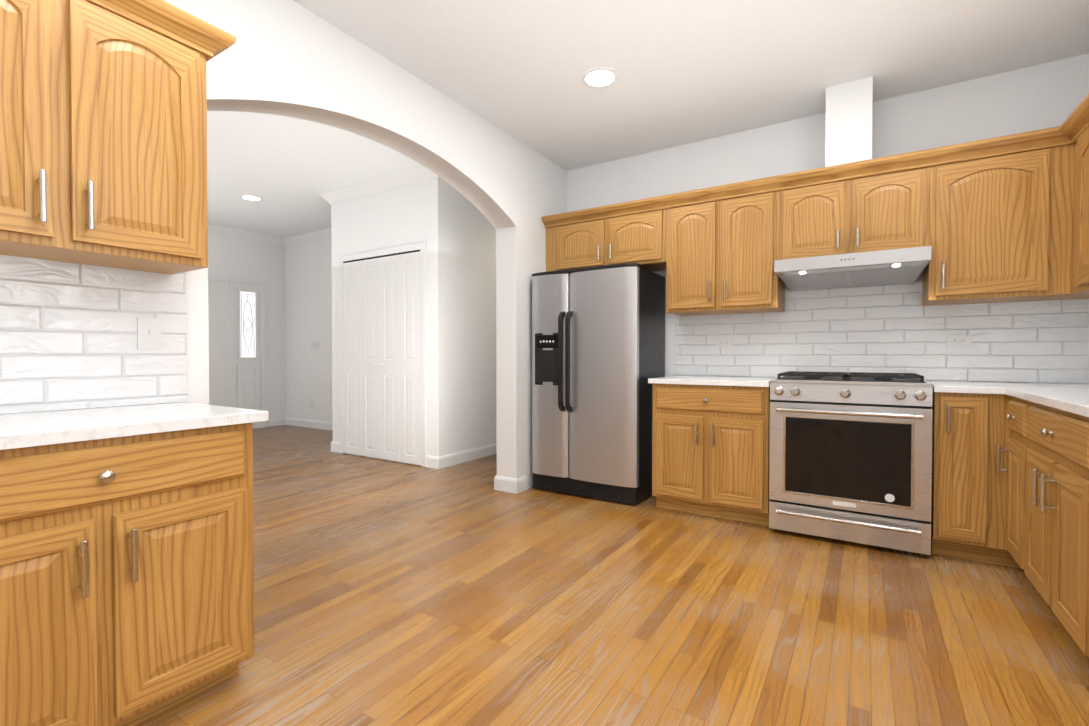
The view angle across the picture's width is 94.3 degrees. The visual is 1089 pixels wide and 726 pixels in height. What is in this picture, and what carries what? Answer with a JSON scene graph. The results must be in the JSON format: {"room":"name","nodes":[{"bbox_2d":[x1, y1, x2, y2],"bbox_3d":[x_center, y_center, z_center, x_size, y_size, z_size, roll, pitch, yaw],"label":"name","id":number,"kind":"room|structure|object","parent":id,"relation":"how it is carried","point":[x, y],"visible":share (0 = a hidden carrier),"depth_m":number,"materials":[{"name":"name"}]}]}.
{"room":"kitchen","nodes":[
{"label":"kitchen","id":0,"kind":"room"},
{"bbox_2d":[208,233,283,426],"bbox_3d":[-5.360,-0.427,5.467,0.150,2.780,8.900,1,1,32],"label":"wall","id":1,"kind":"structure","parent":0,"point":[227,256],"depth_m":7.40,"materials":[{"name":"paint"}]},
{"bbox_2d":[208,274,265,428],"bbox_3d":[-4.457,-0.120,6.737,0.022,2.130,1.465,1,1,32],"label":"door","id":2,"kind":"structure","parent":1,"relation":"in","point":[237,340],"depth_m":7.02,"materials":[{"name":"paint"}]},
{"bbox_2d":[208,224,284,246],"bbox_3d":[-5.718,-1.752,4.667,0.082,0.105,6.900,1,1,32],"label":"crown molding","id":3,"kind":"structure","parent":1,"relation":"attached to","point":[214,229],"depth_m":7.06,"materials":[{"name":"paint"}]},
{"bbox_2d":[267,417,285,426],"bbox_3d":[-3.987,0.878,7.499,0.015,0.112,0.270,1,1,32],"label":"baseboard","id":4,"kind":"structure","parent":1,"relation":"attached to","point":[276,421],"depth_m":7.50,"materials":[{"name":"paint"}]},
{"bbox_2d":[11,0,566,488],"bbox_3d":[-1.600,-0.373,1.799,0.190,2.780,6.430,1,1,32],"label":"wall","id":5,"kind":"structure","parent":0,"point":[289,58],"depth_m":2.88,"materials":[{"name":"paint"}]},
{"bbox_2d":[0,255,186,413],"bbox_3d":[-2.310,-0.091,0.499,0.009,0.524,3.446,1,1,32],"label":"wall tile","id":6,"kind":"structure","parent":5,"relation":"attached to","point":[68,336],"depth_m":1.70,"materials":[{"name":"white tile"}]},
{"bbox_2d":[137,317,160,348],"bbox_3d":[-1.442,-0.108,1.845,0.013,0.115,0.072,1,1,32],"label":"switch plate","id":7,"kind":"object","parent":6,"relation":"attached to","point":[148,333],"visible":1,"depth_m":1.84,"materials":[{"name":"white plastic"}]},
{"bbox_2d":[0,0,215,274],"bbox_3d":[-1.487,-0.703,1.504,0.308,0.750,0.760,1,1,32],"label":"upper cabinet","id":8,"kind":"object","parent":5,"relation":"attached to","point":[103,133],"depth_m":1.51,"materials":[{"name":"brown wood"}]},
{"bbox_2d":[494,475,526,490],"bbox_3d":[0.405,0.912,5.173,0.015,0.112,2.958,1,1,32],"label":"baseboard","id":9,"kind":"structure","parent":5,"relation":"attached to","point":[511,485],"depth_m":3.88,"materials":[{"name":"paint"}]},
{"bbox_2d":[284,239,327,421],"bbox_3d":[-2.813,-0.449,7.020,2.490,2.780,0.150,1,1,32],"label":"wall","id":10,"kind":"structure","parent":0,"point":[306,264],"depth_m":7.34,"materials":[{"name":"paint"}]},
{"bbox_2d":[283,228,330,246],"bbox_3d":[-2.838,-1.785,6.878,2.400,0.105,0.082,1,1,32],"label":"crown molding","id":11,"kind":"structure","parent":10,"relation":"attached to","point":[326,233],"depth_m":7.22,"materials":[{"name":"paint"}]},
{"bbox_2d":[286,417,332,430],"bbox_3d":[-2.858,0.886,6.969,2.490,0.112,0.015,1,1,32],"label":"baseboard","id":12,"kind":"structure","parent":10,"relation":"attached to","point":[315,424],"depth_m":7.30,"materials":[{"name":"paint"}]},
{"bbox_2d":[311,341,317,348],"bbox_3d":[-3.293,-0.252,7.228,0.165,0.115,0.013,1,1,32],"label":"light switch","id":13,"kind":"object","parent":10,"relation":"attached to","point":[314,344],"depth_m":7.23,"materials":[{"name":"white plastic"}]},
{"bbox_2d":[328,177,496,465],"bbox_3d":[-1.389,-0.427,5.466,1.580,2.780,0.950,1,1,32],"label":"wall","id":14,"kind":"structure","parent":0,"point":[453,228],"depth_m":4.96,"materials":[{"name":"paint"}]},
{"bbox_2d":[331,441,339,451],"bbox_3d":[-2.062,0.901,5.886,0.045,0.112,0.935,1,1,32],"label":"baseboard","id":15,"kind":"structure","parent":14,"relation":"attached to","point":[335,446],"depth_m":5.46,"materials":[{"name":"paint"}]},
{"bbox_2d":[320,166,433,204],"bbox_3d":[-1.708,-1.758,5.038,1.642,0.105,0.082,1,1,32],"label":"crown molding","id":16,"kind":"structure","parent":14,"relation":"attached to","point":[396,180],"depth_m":4.99,"materials":[{"name":"paint"}]},
{"bbox_2d":[343,252,420,464],"bbox_3d":[-1.656,-0.046,5.050,1.151,2.008,0.046,1,1,32],"label":"door","id":17,"kind":"structure","parent":14,"relation":"attached to","point":[381,359],"depth_m":5.03,"materials":[{"name":"paint"}]},
{"bbox_2d":[339,242,426,466],"bbox_3d":[-1.649,-0.082,5.061,1.284,2.102,0.020,1,1,32],"label":"trim","id":18,"kind":"structure","parent":14,"relation":"attached to","point":[404,249],"depth_m":4.77,"materials":[{"name":"paint"}]},
{"bbox_2d":[430,171,441,178],"bbox_3d":[-0.254,-1.767,5.684,0.082,0.105,2.732,1,1,32],"label":"crown molding","id":19,"kind":"structure","parent":14,"relation":"attached to","point":[432,174],"depth_m":4.62,"materials":[{"name":"paint"}]},
{"bbox_2d":[434,443,496,468],"bbox_3d":[-0.273,0.903,5.776,0.035,0.112,2.665,1,1,32],"label":"baseboard","id":20,"kind":"structure","parent":14,"relation":"attached to","point":[452,459],"depth_m":4.94,"materials":[{"name":"paint"}]},
{"bbox_2d":[136,425,1088,725],"bbox_3d":[-1.674,1.038,3.151,8.880,0.080,8.900,1,1,32],"label":"floor","id":21,"kind":"structure","parent":0,"point":[390,593],"depth_m":2.00,"materials":[{"name":"brown wood"}]},
{"bbox_2d":[0,418,263,725],"bbox_3d":[-1.369,0.606,1.449,0.588,0.832,0.760,1,1,32],"label":"base cabinet","id":22,"kind":"object","parent":21,"relation":"on","point":[126,569],"depth_m":1.32,"materials":[{"name":"brown wood"}]},
{"bbox_2d":[0,402,267,441],"bbox_3d":[-2.060,0.190,0.343,0.598,0.032,3.424,1,1,32],"label":"countertop","id":23,"kind":"structure","parent":22,"relation":"on","point":[31,426],"depth_m":1.44,"materials":[{"name":"white stone"}]},
{"bbox_2d":[532,263,664,504],"bbox_3d":[0.405,0.142,3.910,0.865,1.665,0.672,1,1,32],"label":"fridge","id":24,"kind":"object","parent":21,"relation":"on","point":[598,347],"visible":1,"depth_m":3.64,"materials":[{"name":"silver metal"}]},
{"bbox_2d":[648,375,777,525],"bbox_3d":[1.177,0.548,3.449,0.749,0.890,0.689,1,1,32],"label":"base cabinet","id":25,"kind":"object","parent":21,"relation":"on","point":[710,444],"visible":0.98,"depth_m":3.18,"materials":[{"name":"brown wood"}]},
{"bbox_2d":[769,371,932,554],"bbox_3d":[1.803,0.522,3.015,0.760,0.916,0.735,1,1,32],"label":"range oven","id":26,"kind":"object","parent":21,"relation":"on","point":[850,456],"visible":1,"depth_m":2.74,"materials":[{"name":"silver metal"}]},
{"bbox_2d":[930,389,1002,564],"bbox_3d":[2.285,0.574,2.771,0.293,0.858,0.648,1,1,32],"label":"base cabinet","id":27,"kind":"object","parent":21,"relation":"on","point":[966,522],"depth_m":2.51,"materials":[{"name":"brown wood"}]},
{"bbox_2d":[927,381,1088,392],"bbox_3d":[2.532,0.132,2.602,0.896,0.032,0.658,1,1,32],"label":"countertop","id":28,"kind":"structure","parent":27,"relation":"on","point":[998,386],"depth_m":2.60,"materials":[{"name":"white stone"}]},
{"bbox_2d":[1003,393,1018,567],"bbox_3d":[2.396,0.584,2.134,0.617,0.858,0.350,1,1,32],"label":"base cabinet","id":29,"kind":"object","parent":21,"relation":"on","point":[1010,474],"depth_m":2.36,"materials":[{"name":"brown wood"}]},
{"bbox_2d":[1019,397,1082,646],"bbox_3d":[2.102,0.590,1.669,0.617,0.858,0.750,1,1,32],"label":"base cabinet","id":30,"kind":"object","parent":21,"relation":"on","point":[1050,436],"depth_m":1.81,"materials":[{"name":"brown wood"}]},
{"bbox_2d":[1003,389,1088,412],"bbox_3d":[1.460,0.160,0.661,0.628,0.032,3.770,1,1,32],"label":"countertop","id":31,"kind":"structure","parent":30,"relation":"on","point":[1069,398],"depth_m":1.95,"materials":[{"name":"white stone"}]},
{"bbox_2d":[1079,413,1088,657],"bbox_3d":[1.700,0.600,1.036,0.617,0.858,0.750,1,1,32],"label":"base cabinet","id":32,"kind":"object","parent":21,"relation":"on","point":[1083,597],"depth_m":1.55,"materials":[{"name":"brown wood"}]},
{"bbox_2d":[207,0,1088,237],"bbox_3d":[-1.674,-1.797,3.110,8.880,0.250,8.900,1,1,32],"label":"ceiling","id":33,"kind":"structure","parent":0,"point":[689,71],"depth_m":2.84,"materials":[{"name":"paint"}]},
{"bbox_2d":[240,194,261,200],"bbox_3d":[-3.220,-1.815,5.546,0.214,0.010,0.214,1,1,32],"label":"recessed light","id":34,"kind":"object","parent":33,"relation":"in","point":[250,197],"visible":1,"depth_m":5.53,"materials":[{"name":"paint"}]},
{"bbox_2d":[582,67,617,87],"bbox_3d":[0.324,-1.667,2.951,0.214,0.010,0.214,1,1,32],"label":"recessed light","id":35,"kind":"object","parent":33,"relation":"in","point":[598,77],"visible":1,"depth_m":2.95,"materials":[{"name":"paint"}]},
{"bbox_2d":[567,53,1088,383],"bbox_3d":[1.669,-0.399,3.622,3.760,2.780,0.150,1,1,32],"label":"wall","id":36,"kind":"structure","parent":0,"point":[1052,94],"depth_m":3.24,"materials":[{"name":"paint"}]},
{"bbox_2d":[545,205,664,271],"bbox_3d":[0.531,-0.928,4.021,1.018,0.395,0.378,1,1,32],"label":"upper cabinet","id":37,"kind":"object","parent":36,"relation":"attached to","point":[624,236],"depth_m":3.83,"materials":[{"name":"brown wood"}]},
{"bbox_2d":[661,185,784,315],"bbox_3d":[1.269,-0.738,3.556,0.730,0.760,0.378,1,1,32],"label":"upper cabinet","id":38,"kind":"object","parent":36,"relation":"attached to","point":[721,250],"depth_m":3.38,"materials":[{"name":"brown wood"}]},
{"bbox_2d":[825,76,872,166],"bbox_3d":[1.905,-1.423,3.158,0.240,0.520,0.355,1,1,32],"label":"chase","id":39,"kind":"object","parent":36,"relation":"attached to","point":[848,124],"visible":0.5,"depth_m":3.01,"materials":[{"name":"paint"}]},
{"bbox_2d":[781,157,932,259],"bbox_3d":[1.902,-0.870,3.152,0.770,0.485,0.378,1,1,32],"label":"upper cabinet","id":40,"kind":"object","parent":36,"relation":"attached to","point":[889,207],"depth_m":2.96,"materials":[{"name":"brown wood"}]},
{"bbox_2d":[774,246,930,290],"bbox_3d":[1.860,-0.558,3.089,0.762,0.133,0.522,1,1,32],"label":"range hood","id":41,"kind":"object","parent":40,"relation":"attached to","point":[889,267],"visible":1,"depth_m":2.96,"materials":[{"name":"silver metal"}]},
{"bbox_2d":[675,272,1088,383],"bbox_3d":[2.050,-0.260,3.290,2.441,0.729,0.009,1,1,32],"label":"wall tile","id":42,"kind":"structure","parent":36,"relation":"attached to","point":[899,328],"depth_m":3.19,"materials":[{"name":"white tile"}]},
{"bbox_2d":[716,338,731,347],"bbox_3d":[1.330,-0.151,3.736,0.115,0.072,0.007,1,1,32],"label":"electrical outlet plate","id":43,"kind":"object","parent":42,"relation":"attached to","point":[720,342],"depth_m":3.74,"materials":[{"name":"white plastic"}]},
{"bbox_2d":[947,335,971,346],"bbox_3d":[2.472,-0.130,3.012,0.115,0.072,0.007,1,1,32],"label":"electrical outlet plate","id":44,"kind":"object","parent":42,"relation":"attached to","point":[958,340],"depth_m":3.01,"materials":[{"name":"white plastic"}]},
{"bbox_2d":[922,137,1052,305],"bbox_3d":[2.429,-0.728,2.821,0.477,0.760,0.378,1,1,32],"label":"upper cabinet","id":45,"kind":"object","parent":36,"relation":"attached to","point":[999,219],"depth_m":2.65,"materials":[{"name":"brown wood"}]},
{"bbox_2d":[1065,113,1088,296],"bbox_3d":[2.563,-0.717,2.125,0.348,0.760,0.695,1,1,32],"label":"upper cabinet","id":46,"kind":"object","parent":36,"relation":"attached to","point":[1077,143],"depth_m":2.40,"materials":[{"name":"brown wood"}]}
]}

